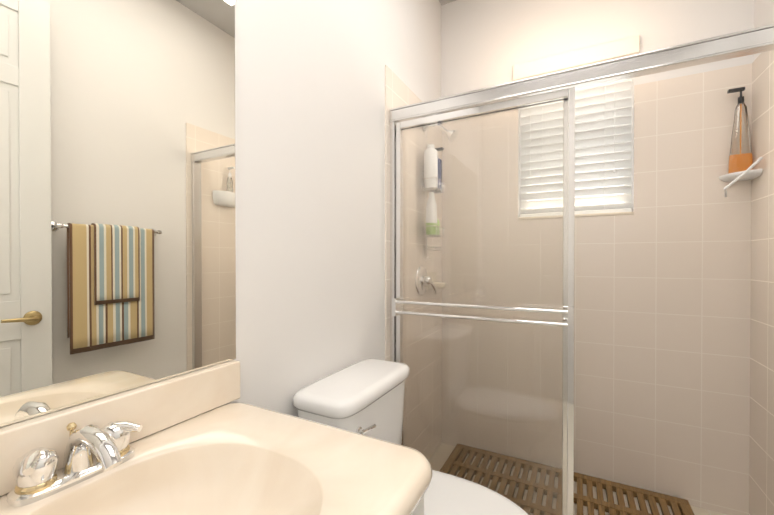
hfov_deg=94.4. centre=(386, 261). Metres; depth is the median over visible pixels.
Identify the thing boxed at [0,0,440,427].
wall
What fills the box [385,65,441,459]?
tiled wall
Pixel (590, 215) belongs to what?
window sill
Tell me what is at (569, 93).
shower door frame
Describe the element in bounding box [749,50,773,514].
tiled wall
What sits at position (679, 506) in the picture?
mat
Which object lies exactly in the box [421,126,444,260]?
shower caddy
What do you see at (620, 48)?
blind valance
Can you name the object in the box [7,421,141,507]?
faucet
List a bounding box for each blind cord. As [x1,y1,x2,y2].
[604,161,604,209]
[613,113,615,173]
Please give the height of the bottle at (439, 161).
0.206 m
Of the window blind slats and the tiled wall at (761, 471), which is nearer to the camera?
the tiled wall at (761, 471)
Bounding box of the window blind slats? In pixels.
[520,78,631,213]
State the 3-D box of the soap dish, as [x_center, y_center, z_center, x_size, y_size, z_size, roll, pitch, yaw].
[0.309,0.113,2.168,0.097,0.105,0.160,0,0,28]
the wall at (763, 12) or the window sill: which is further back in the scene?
the window sill
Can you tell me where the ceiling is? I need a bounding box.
[439,0,455,5]
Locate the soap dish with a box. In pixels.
[426,271,445,289]
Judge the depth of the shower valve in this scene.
2.02 m
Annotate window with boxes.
[520,79,631,216]
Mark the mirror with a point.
(117, 206)
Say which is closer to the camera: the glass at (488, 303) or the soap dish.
the glass at (488, 303)
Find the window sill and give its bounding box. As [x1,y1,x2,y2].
[519,212,633,219]
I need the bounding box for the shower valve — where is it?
[415,266,436,294]
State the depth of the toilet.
1.16 m
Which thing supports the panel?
attached to the wall at (310, 179)
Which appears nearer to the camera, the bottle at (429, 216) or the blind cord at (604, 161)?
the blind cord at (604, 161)
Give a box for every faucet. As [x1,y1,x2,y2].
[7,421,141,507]
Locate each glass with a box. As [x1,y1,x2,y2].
[401,97,567,514]
[403,103,562,514]
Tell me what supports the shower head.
attached to the tiled wall at (399, 92)
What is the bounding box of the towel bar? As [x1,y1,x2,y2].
[392,297,573,330]
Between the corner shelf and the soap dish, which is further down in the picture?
the soap dish
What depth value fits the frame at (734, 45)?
1.33 m
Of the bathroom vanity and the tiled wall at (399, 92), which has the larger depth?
the tiled wall at (399, 92)
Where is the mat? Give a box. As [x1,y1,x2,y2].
[439,443,693,514]
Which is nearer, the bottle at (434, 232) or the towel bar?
the towel bar
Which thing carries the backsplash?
attached to the wall at (310, 179)
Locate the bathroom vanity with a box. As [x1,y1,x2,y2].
[0,360,431,514]
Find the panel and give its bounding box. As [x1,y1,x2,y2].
[402,98,567,514]
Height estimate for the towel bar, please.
0.082 m
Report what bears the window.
in the wall at (487, 43)
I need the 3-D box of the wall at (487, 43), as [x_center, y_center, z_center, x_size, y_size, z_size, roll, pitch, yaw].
[1.060,-0.244,2.079,1.520,2.900,0.120,0,0,28]
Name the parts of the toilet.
tank, tank lid, lever, lid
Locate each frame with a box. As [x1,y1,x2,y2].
[389,24,773,361]
[396,87,574,514]
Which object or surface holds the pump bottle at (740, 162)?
on the corner shelf
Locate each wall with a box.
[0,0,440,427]
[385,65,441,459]
[441,0,753,216]
[442,63,751,514]
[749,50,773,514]
[754,0,773,60]
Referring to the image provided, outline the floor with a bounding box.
[429,443,727,514]
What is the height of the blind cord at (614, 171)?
0.558 m
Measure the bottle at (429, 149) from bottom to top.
0.246 m
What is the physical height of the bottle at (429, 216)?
0.175 m
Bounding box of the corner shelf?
[719,157,762,196]
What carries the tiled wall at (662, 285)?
attached to the wall at (487, 43)
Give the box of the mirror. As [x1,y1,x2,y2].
[0,0,235,426]
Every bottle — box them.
[424,144,437,189]
[426,192,436,222]
[426,219,439,234]
[430,158,441,192]
[727,87,753,173]
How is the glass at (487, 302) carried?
attached to the panel
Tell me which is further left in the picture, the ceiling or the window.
the ceiling
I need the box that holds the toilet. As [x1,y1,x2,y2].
[293,359,527,514]
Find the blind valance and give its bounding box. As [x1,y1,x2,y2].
[513,35,639,80]
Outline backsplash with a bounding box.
[0,360,239,495]
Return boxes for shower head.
[422,125,457,141]
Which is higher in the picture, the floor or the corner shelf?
the corner shelf

